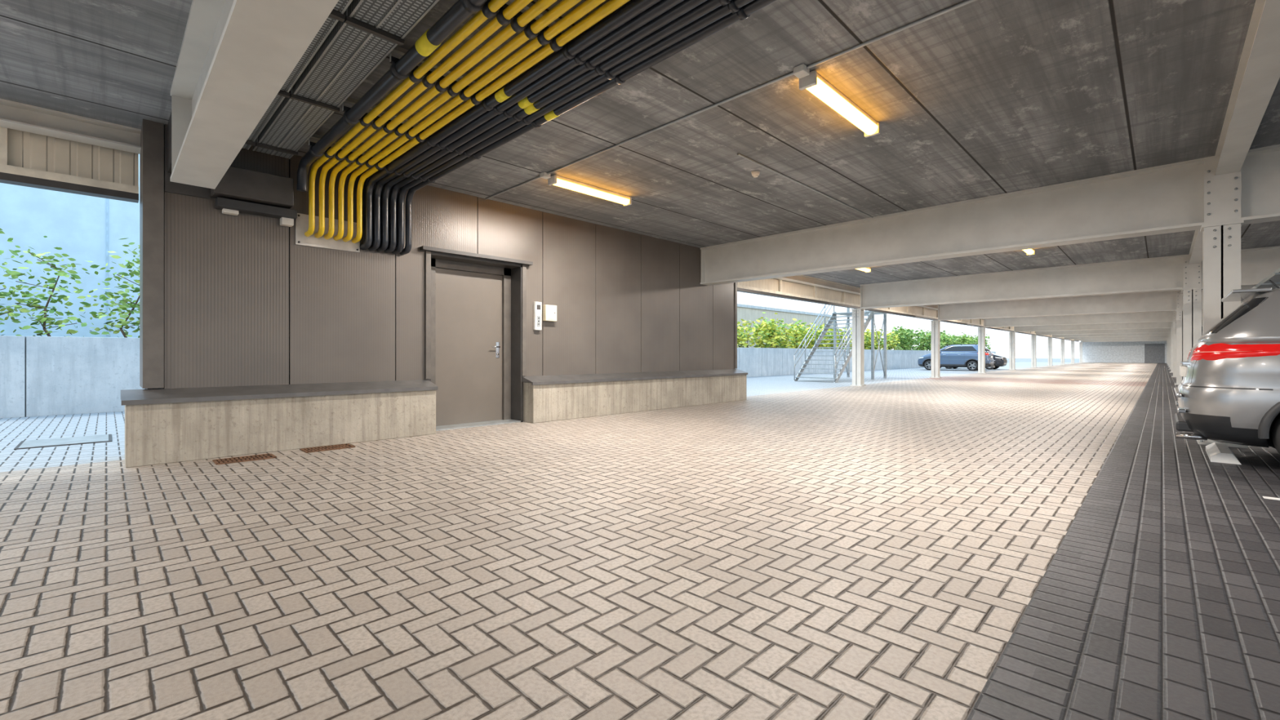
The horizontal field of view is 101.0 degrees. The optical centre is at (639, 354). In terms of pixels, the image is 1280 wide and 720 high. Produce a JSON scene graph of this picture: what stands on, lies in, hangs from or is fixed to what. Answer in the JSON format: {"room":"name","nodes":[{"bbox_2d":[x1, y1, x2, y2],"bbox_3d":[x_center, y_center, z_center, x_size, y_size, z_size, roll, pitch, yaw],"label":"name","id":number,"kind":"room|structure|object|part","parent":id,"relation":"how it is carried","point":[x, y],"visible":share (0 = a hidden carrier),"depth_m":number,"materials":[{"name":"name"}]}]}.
{"room":"parking garage","nodes":[
{"label":"parking garage","id":0,"kind":"room"},
{"bbox_2d":[139,119,737,389],"bbox_3d":[-1.619,-0.650,9.340,0.660,3.500,10.720,0,0,45],"label":"wall","id":1,"kind":"structure","parent":0,"point":[225,300],"depth_m":6.91,"materials":[{"name":"paint"}]},
{"bbox_2d":[164,111,210,199],"bbox_3d":[-4.500,-2.050,5.319,0.960,0.700,0.370,0,0,45],"label":"bracket","id":2,"kind":"object","parent":1,"relation":"attached to","point":[170,187],"visible":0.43,"depth_m":5.53,"materials":[{"name":"black metal"}]},
{"bbox_2d":[210,165,297,226],"bbox_3d":[-4.345,-1.780,5.974,0.260,0.520,0.780,0,0,45],"label":"duct","id":3,"kind":"object","parent":1,"relation":"attached to","point":[242,190],"visible":0.93,"depth_m":5.89,"materials":[{"name":"black metal"}]},
{"bbox_2d":[435,267,502,426],"bbox_3d":[-2.695,-0.107,8.330,0.050,2.385,1.150,0,0,45],"label":"leaf","id":4,"kind":"object","parent":1,"relation":"attached to","point":[468,304],"visible":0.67,"depth_m":8.28,"materials":[{"name":"paint"}]},
{"bbox_2d":[492,342,500,357],"bbox_3d":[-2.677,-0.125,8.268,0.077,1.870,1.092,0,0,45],"label":"handle","id":5,"kind":"object","parent":4,"relation":"attached to","point":[497,346],"visible":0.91,"depth_m":8.65,"materials":[{"name":"silver metal"}]},
{"bbox_2d":[419,245,533,431],"bbox_3d":[-2.592,-0.205,8.193,0.590,2.610,1.800,0,0,45],"label":"frame","id":6,"kind":"object","parent":1,"relation":"attached to","point":[513,271],"visible":0.77,"depth_m":8.57,"materials":[{"name":"paint"}]},
{"bbox_2d":[533,302,542,330],"bbox_3d":[-1.701,-0.635,8.781,0.070,0.470,0.130,0,0,45],"label":"intercom","id":7,"kind":"object","parent":1,"relation":"attached to","point":[537,306],"visible":1,"depth_m":8.76,"materials":[{"name":"white plastic"}]},
{"bbox_2d":[542,304,556,321],"bbox_3d":[-1.521,-0.695,8.941,0.100,0.270,0.230,0,0,45],"label":"switch box","id":8,"kind":"object","parent":1,"relation":"attached to","point":[549,312],"visible":1,"depth_m":8.88,"materials":[{"name":"beige plastic"}]},
{"bbox_2d":[0,361,1279,719],"bbox_3d":[27.717,1.175,28.143,28.190,0.150,105.000,0,0,45],"label":"floor","id":9,"kind":"structure","parent":0,"point":[1042,542],"depth_m":2.77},
{"bbox_2d":[13,434,111,449],"bbox_3d":[-7.212,1.093,6.644,0.800,0.014,0.800,0,0,45],"label":"manhole cover","id":10,"kind":"object","parent":9,"relation":"on","point":[28,444],"visible":1,"depth_m":6.59,"materials":[{"name":"grey metal"}]},
{"bbox_2d":[212,453,276,464],"bbox_3d":[-4.130,1.094,5.522,0.284,0.012,0.504,0,0,45],"label":"drain grate","id":11,"kind":"object","parent":9,"relation":"on","point":[264,456],"visible":1,"depth_m":5.49,"materials":[{"name":"metal"}]},
{"bbox_2d":[120,379,437,467],"bbox_3d":[-4.009,0.730,6.295,0.375,0.740,3.110,0,0,45],"label":"concrete plinth","id":12,"kind":"object","parent":9,"relation":"on","point":[180,424],"visible":1,"depth_m":5.91,"materials":[{"name":"beige concrete"}]},
{"bbox_2d":[300,443,355,453],"bbox_3d":[-3.639,1.094,6.161,0.284,0.012,0.504,0,0,45],"label":"drain grate","id":13,"kind":"object","parent":9,"relation":"on","point":[316,449],"visible":1,"depth_m":6.14,"materials":[{"name":"metal"}]},
{"bbox_2d":[521,368,747,422],"bbox_3d":[0.317,0.730,10.667,0.375,0.740,6.110,0,0,45],"label":"concrete plinth","id":14,"kind":"object","parent":9,"relation":"on","point":[546,398],"visible":1,"depth_m":9.82,"materials":[{"name":"beige concrete"}]},
{"bbox_2d":[793,304,886,382],"bbox_3d":[8.756,-0.912,22.852,1.800,4.025,5.305,0,0,45],"label":"staircase","id":15,"kind":"structure","parent":9,"relation":"on","point":[870,314],"depth_m":23.02,"materials":[{"name":"grey metal"}]},
{"bbox_2d":[849,308,866,386],"bbox_3d":[7.611,-0.240,18.425,0.400,2.680,0.400,0,0,45],"label":"steel column","id":16,"kind":"structure","parent":9,"relation":"on","point":[858,314],"depth_m":18.35,"materials":[{"name":"white metal"}]},
{"bbox_2d":[929,320,941,377],"bbox_3d":[13.836,-0.240,24.715,0.400,2.680,0.400,0,0,45],"label":"steel column","id":17,"kind":"structure","parent":9,"relation":"on","point":[935,324],"depth_m":24.64,"materials":[{"name":"white metal"}]},
{"bbox_2d":[917,343,995,370],"bbox_3d":[21.632,0.168,36.275,4.420,1.865,2.120,0,0,45],"label":"car","id":18,"kind":"object","parent":9,"relation":"on","point":[956,355],"visible":0.69,"depth_m":35.30,"materials":[{"name":"paint"}]},
{"bbox_3d":[22.094,0.053,35.818,3.120,1.635,2.120,0,0,45],"label":"trim","id":19,"kind":"part","parent":18,"relation":"part of","materials":[{"name":"blue plastic"}]},
{"bbox_2d":[943,344,1007,369],"bbox_3d":[24.747,0.168,39.523,4.420,1.865,2.120,0,0,45],"label":"car","id":20,"kind":"object","parent":9,"relation":"on","point":[1000,361],"visible":0.23,"depth_m":37.72,"materials":[{"name":"paint"}]},
{"bbox_2d":[977,327,986,373],"bbox_3d":[20.061,-0.240,31.006,0.400,2.680,0.400,0,0,45],"label":"steel column","id":21,"kind":"structure","parent":9,"relation":"on","point":[981,331],"depth_m":30.90,"materials":[{"name":"white metal"}]},
{"bbox_2d":[1008,331,1016,369],"bbox_3d":[26.286,-0.240,37.297,0.400,2.680,0.400,0,0,45],"label":"steel column","id":22,"kind":"structure","parent":9,"relation":"on","point":[1012,334],"depth_m":37.19,"materials":[{"name":"white metal"}]},
{"bbox_2d":[1031,334,1036,367],"bbox_3d":[32.511,-0.240,43.587,0.400,2.680,0.400,0,0,45],"label":"steel column","id":23,"kind":"structure","parent":9,"relation":"on","point":[1033,337],"depth_m":43.51,"materials":[{"name":"white metal"}]},
{"bbox_2d":[1047,337,1053,365],"bbox_3d":[38.736,-0.240,49.878,0.400,2.680,0.400,0,0,45],"label":"steel column","id":24,"kind":"structure","parent":9,"relation":"on","point":[1050,339],"depth_m":49.75,"materials":[{"name":"grey metal"}]},
{"bbox_2d":[1060,339,1065,364],"bbox_3d":[44.961,-0.240,56.168,0.400,2.680,0.400,0,0,45],"label":"steel column","id":25,"kind":"structure","parent":9,"relation":"on","point":[1062,341],"depth_m":56.07,"materials":[{"name":"grey metal"}]},
{"bbox_2d":[1071,341,1074,363],"bbox_3d":[51.186,-0.240,62.459,0.400,2.680,0.400,0,0,45],"label":"steel column","id":26,"kind":"structure","parent":9,"relation":"on","point":[1072,342],"depth_m":62.34,"materials":[{"name":"grey metal"}]},
{"bbox_2d":[1079,342,1082,362],"bbox_3d":[57.411,-0.240,68.749,0.400,2.680,0.400,0,0,45],"label":"steel column","id":27,"kind":"structure","parent":9,"relation":"on","point":[1080,343],"depth_m":68.64,"materials":[{"name":"grey metal"}]},
{"bbox_2d":[1074,337,1167,341],"bbox_3d":[58.856,-1.990,54.869,21.320,0.820,0.320,0,0,45],"label":"steel beam","id":28,"kind":"object","parent":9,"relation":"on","point":[1131,339],"visible":0.2,"depth_m":59.32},
{"bbox_2d":[1082,339,1166,342],"bbox_3d":[65.081,-1.990,61.160,21.320,0.820,0.320,0,0,45],"label":"steel beam","id":29,"kind":"object","parent":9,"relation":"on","point":[1139,340],"visible":0.2,"depth_m":66.14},
{"bbox_2d":[1051,331,1202,337],"bbox_3d":[46.406,-1.990,42.288,21.320,0.820,0.320,0,0,45],"label":"steel beam","id":30,"kind":"object","parent":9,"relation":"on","point":[1156,333],"visible":0.25,"depth_m":46.73,"materials":[{"name":"white metal"}]},
{"bbox_2d":[1063,334,1202,339],"bbox_3d":[52.631,-1.990,48.579,21.320,0.820,0.320,0,0,45],"label":"steel beam","id":31,"kind":"object","parent":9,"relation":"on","point":[1143,336],"visible":0.18,"depth_m":53.08,"materials":[{"name":"white metal"}]},
{"bbox_2d":[1167,337,1168,364],"bbox_3d":[56.915,-0.650,56.790,0.400,3.500,0.400,0,0,45],"label":"steel column","id":32,"kind":"structure","parent":9,"relation":"on","point":[1167,338],"depth_m":56.76,"materials":[{"name":"white metal"}]},
{"bbox_2d":[1168,332,1169,367],"bbox_3d":[44.465,-0.650,44.208,0.400,3.500,0.400,0,0,45],"label":"steel column","id":33,"kind":"structure","parent":9,"relation":"on","point":[1168,332],"depth_m":44.19,"materials":[{"name":"white metal"}]},
{"bbox_2d":[1168,328,1170,369],"bbox_3d":[38.240,-0.650,37.918,0.400,3.500,0.400,0,0,45],"label":"steel column","id":34,"kind":"structure","parent":9,"relation":"on","point":[1170,328],"depth_m":37.89,"materials":[{"name":"white metal"}]},
{"bbox_2d":[1169,321,1173,373],"bbox_3d":[32.015,-0.650,31.627,0.400,3.500,0.400,0,0,45],"label":"steel column","id":35,"kind":"structure","parent":9,"relation":"on","point":[1171,323],"depth_m":31.60,"materials":[{"name":"white metal"}]},
{"bbox_2d":[1171,311,1176,377],"bbox_3d":[25.790,-0.650,25.337,0.400,3.500,0.400,0,0,45],"label":"steel column","id":36,"kind":"structure","parent":9,"relation":"on","point":[1174,322],"depth_m":25.28,"materials":[{"name":"white metal"}]},
{"bbox_2d":[1174,289,1182,384],"bbox_3d":[19.565,-0.650,19.046,0.400,3.500,0.400,0,0,45],"label":"steel column","id":37,"kind":"structure","parent":9,"relation":"on","point":[1179,310],"depth_m":19.00,"materials":[{"name":"white metal"}]},
{"bbox_2d":[1182,254,1202,377],"bbox_3d":[13.340,-0.650,12.756,0.400,3.500,0.400,0,0,45],"label":"steel column","id":38,"kind":"structure","parent":9,"relation":"on","point":[1192,291],"depth_m":12.66,"materials":[{"name":"white metal"}]},
{"bbox_2d":[1196,155,1248,448],"bbox_3d":[7.108,-0.650,6.458,0.400,3.500,0.400,0,0,45],"label":"steel column","id":39,"kind":"structure","parent":9,"relation":"on","point":[1220,229],"depth_m":6.36,"materials":[{"name":"white metal"}]},
{"bbox_2d":[1205,442,1240,464],"bbox_3d":[6.232,1.050,5.651,0.210,0.100,0.900,0,0,45],"label":"wheel stop","id":40,"kind":"object","parent":9,"relation":"on","point":[1219,452],"visible":1,"depth_m":5.40,"materials":[{"name":"grey concrete"}]},
{"bbox_2d":[1173,280,1279,453],"bbox_3d":[7.551,0.168,4.346,4.420,1.865,2.120,0,0,45],"label":"car","id":41,"kind":"object","parent":9,"relation":"on","point":[1228,390],"visible":1,"depth_m":5.05,"materials":[{"name":"paint"}]},
{"bbox_2d":[1191,342,1279,360],"bbox_3d":[5.731,-0.009,5.135,0.212,0.199,0.709,0,0,-9],"label":"tail lamp","id":42,"kind":"object","parent":41,"relation":"attached to","point":[1202,351],"depth_m":5.03,"materials":[{"name":"red plastic"}]},
{"bbox_2d":[1262,496,1279,500],"bbox_3d":[10.590,1.099,6.614,4.650,0.003,26.780,0,0,45],"label":"parking line","id":43,"kind":"object","parent":9,"relation":"on","point":[1264,497],"visible":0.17,"depth_m":4.02,"materials":[{"name":"white paint"}]},
{"bbox_2d":[0,0,1279,287],"bbox_3d":[29.899,-2.550,25.984,22.050,0.300,105.000,0,0,45],"label":"ceiling","id":44,"kind":"structure","parent":0,"point":[978,99],"depth_m":5.08,"materials":[{"name":"concrete"}]},
{"bbox_2d":[169,0,338,189],"bbox_3d":[3.049,-1.990,-2.215,20.350,0.820,0.320,0,0,45],"label":"steel beam","id":45,"kind":"object","parent":44,"relation":"attached to","point":[235,56],"visible":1,"depth_m":3.36,"materials":[{"name":"grey metal"}]},
{"bbox_2d":[242,0,352,150],"bbox_3d":[-1.745,-2.317,3.049,7.630,0.164,0.360,0,0,45],"label":"cable tray","id":46,"kind":"object","parent":44,"relation":"attached to","point":[336,15],"visible":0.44,"depth_m":4.13,"materials":[{"name":"metal"}]},
{"bbox_2d":[252,0,439,159],"bbox_3d":[-1.478,-2.317,3.319,7.630,0.164,0.380,0,0,45],"label":"cable tray","id":47,"kind":"object","parent":44,"relation":"attached to","point":[370,30],"visible":0.89,"depth_m":4.17,"materials":[{"name":"metal"}]},
{"bbox_2d":[0,98,983,319],"bbox_3d":[22.225,-2.300,33.648,0.240,0.200,104.900,0,0,45],"label":"beam","id":48,"kind":"structure","parent":44,"relation":"attached to","point":[14,115],"depth_m":5.38,"materials":[{"name":"white metal"}]},
{"bbox_2d":[295,0,777,255],"bbox_3d":[-0.907,-1.859,4.052,7.850,1.079,1.436,0,0,45],"label":"bundle","id":49,"kind":"object","parent":44,"relation":"hanging from","point":[640,35],"visible":1,"depth_m":4.33,"materials":[{"name":"plastic"}]},
{"bbox_3d":[-3.887,-1.510,6.596,0.035,0.380,0.710,0,0,45],"label":"pipe entry plate","id":50,"kind":"part","parent":49,"relation":"part of","materials":[{"name":"silver metal"}]},
{"bbox_2d":[0,126,1079,342],"bbox_3d":[22.090,-2.395,33.781,0.160,1.410,104.900,0,0,45],"label":"cladding","id":51,"kind":"object","parent":44,"relation":"attached to","point":[28,159],"visible":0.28,"depth_m":5.59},
{"bbox_2d":[539,171,631,206],"bbox_3d":[-0.735,-2.340,7.531,0.150,0.120,1.592,0,0,45],"label":"ceiling light","id":52,"kind":"object","parent":44,"relation":"attached to","point":[554,180],"depth_m":7.44,"materials":[{"name":"white plastic"}]},
{"bbox_2d":[484,0,976,217],"bbox_3d":[4.751,-2.386,7.503,11.600,0.029,27.076,0,0,45],"label":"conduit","id":53,"kind":"object","parent":44,"relation":"attached to","point":[966,2],"depth_m":4.96,"materials":[{"name":"grey metal"}]},
{"bbox_2d":[751,169,759,177],"bbox_3d":[1.519,-2.365,6.938,0.120,0.070,0.120,0,0,45],"label":"smoke detector","id":54,"kind":"object","parent":44,"relation":"attached to","point":[755,173],"visible":1,"depth_m":6.90,"materials":[{"name":"white plastic"}]},
{"bbox_2d":[793,63,879,137],"bbox_3d":[1.873,-2.340,4.950,0.150,0.120,1.592,0,0,45],"label":"ceiling light","id":55,"kind":"object","parent":44,"relation":"attached to","point":[812,82],"depth_m":4.80,"materials":[{"name":"white plastic"}]},
{"bbox_2d":[855,267,871,272],"bbox_3d":[5.806,-2.340,14.142,0.150,0.120,1.592,0,0,45],"label":"ceiling light","id":56,"kind":"object","parent":44,"relation":"attached to","point":[866,269],"depth_m":14.46,"materials":[{"name":"white plastic"}]},
{"bbox_2d":[700,144,1279,285],"bbox_3d":[9.049,-1.990,4.538,21.320,0.820,0.320,0,0,45],"label":"steel beam","id":57,"kind":"object","parent":44,"relation":"attached to","point":[1167,198],"visible":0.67,"depth_m":7.92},
{"bbox_2d":[1022,248,1035,255],"bbox_3d":[8.415,-2.340,11.560,0.150,0.120,1.592,0,0,45],"label":"ceiling light","id":58,"kind":"object","parent":44,"relation":"attached to","point":[1028,251],"depth_m":11.90,"materials":[{"name":"white plastic"}]},
{"bbox_2d":[859,245,1279,308],"bbox_3d":[15.281,-1.990,10.835,21.320,0.820,0.320,0,0,45],"label":"steel beam","id":59,"kind":"object","parent":44,"relation":"attached to","point":[1163,273],"visible":0.77,"depth_m":14.54,"materials":[{"name":"white metal"}]},
{"bbox_2d":[983,310,1202,327],"bbox_3d":[27.731,-1.990,23.416,21.320,0.820,0.320,0,0,45],"label":"steel beam","id":60,"kind":"object","parent":44,"relation":"attached to","point":[1166,316],"visible":0.38,"depth_m":27.76,"materials":[{"name":"white metal"}]},
{"bbox_2d":[1201,267,1279,331],"bbox_3d":[29.309,-1.500,27.271,0.380,0.100,60.000,0,0,45],"label":"tray","id":61,"kind":"object","parent":60,"relation":"hanging from","point":[1274,277],"visible":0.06,"depth_m":10.82,"materials":[{"name":"grey metal"}]},
{"bbox_2d":[1035,328,1169,334],"bbox_3d":[40.181,-1.990,35.998,21.320,0.820,0.320,0,0,45],"label":"steel beam","id":62,"kind":"object","parent":44,"relation":"attached to","point":[1150,330],"visible":0.25,"depth_m":40.42,"materials":[{"name":"white metal"}]},
{"bbox_2d":[1013,320,1202,332],"bbox_3d":[33.956,-1.990,29.707,21.320,0.820,0.320,0,0,45],"label":"steel beam","id":63,"kind":"object","parent":44,"relation":"attached to","point":[1160,324],"visible":0.25,"depth_m":34.10,"materials":[{"name":"white metal"}]},
{"bbox_2d":[937,285,1279,320],"bbox_3d":[21.506,-1.990,17.126,21.320,0.820,0.320,0,0,45],"label":"steel beam","id":64,"kind":"object","parent":44,"relation":"attached to","point":[1153,301],"visible":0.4,"depth_m":21.35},
{"bbox_2d":[1180,0,1279,293],"bbox_3d":[28.210,-2.280,27.725,0.200,0.240,104.900,0,0,45],"label":"tie beam","id":65,"kind":"structure","parent":44,"relation":"attached to","point":[1258,73],"depth_m":4.41,"materials":[{"name":"white metal"}]},
{"bbox_2d":[1080,340,1166,363],"bbox_3d":[67.014,-0.800,63.312,21.800,3.800,0.320,0,0,45],"label":"wall","id":66,"kind":"structure","parent":0,"point":[1132,352],"depth_m":67.73,"materials":[{"name":"grey concrete"}]},
{"label":"outside","id":67,"kind":"structure","parent":0,"visible":0},
{"bbox_2d":[1006,358,1079,362],"bbox_3d":[42.204,1.380,42.648,240.000,0.240,280.000,0,0,45],"label":"ground","id":68,"kind":"structure","parent":67,"point":[1017,360],"depth_m":107.86,"materials":[{"name":"concrete"}]},
{"bbox_2d":[0,154,139,337],"bbox_3d":[-21.432,-3.400,9.954,3.530,9.000,34.000,0,0,45],"label":"building","id":69,"kind":"structure","parent":68,"relation":"on","point":[86,228],"depth_m":13.93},
{"bbox_2d":[0,335,995,417],"bbox_3d":[11.605,0.465,32.129,0.300,1.570,88.000,0,0,45],"label":"wall","id":70,"kind":"structure","parent":68,"relation":"on","point":[40,375],"depth_m":9.80,"materials":[{"name":"concrete"}]},
{"bbox_2d":[737,303,833,348],"bbox_3d":[2.273,-1.200,38.550,9.200,4.600,34.200,0,0,45],"label":"industrial building","id":71,"kind":"structure","parent":68,"relation":"on","point":[746,312],"depth_m":40.16,"materials":[{"name":"concrete"}]},
{"bbox_3d":[10.784,0.575,32.941,1.990,1.350,88.000,0,0,45],"label":"planting bed","id":72,"kind":"object","parent":68,"relation":"on","visible":0},
{"bbox_2d":[0,228,139,337],"bbox_3d":[-12.568,-1.461,9.343,2.084,2.742,11.690,0,0,44],"label":"shrubs","id":73,"kind":"object","parent":72,"relation":"on","point":[44,319],"visible":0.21,"depth_m":10.21,"materials":[{"name":"green plant"}]},
{"bbox_2d":[737,311,901,350],"bbox_3d":[9.318,-1.179,31.455,31.107,2.185,2.290,0,0,-45],"label":"shrubs","id":74,"kind":"object","parent":72,"relation":"on","point":[773,335],"visible":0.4,"depth_m":29.95,"materials":[{"name":"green plant"}]},
{"bbox_2d":[891,325,991,350],"bbox_3d":[30.829,-1.225,53.234,2.183,2.273,31.057,0,0,45],"label":"shrubs","id":75,"kind":"object","parent":72,"relation":"on","point":[906,335],"visible":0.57,"depth_m":46.94,"materials":[{"name":"green plant"}]}
]}

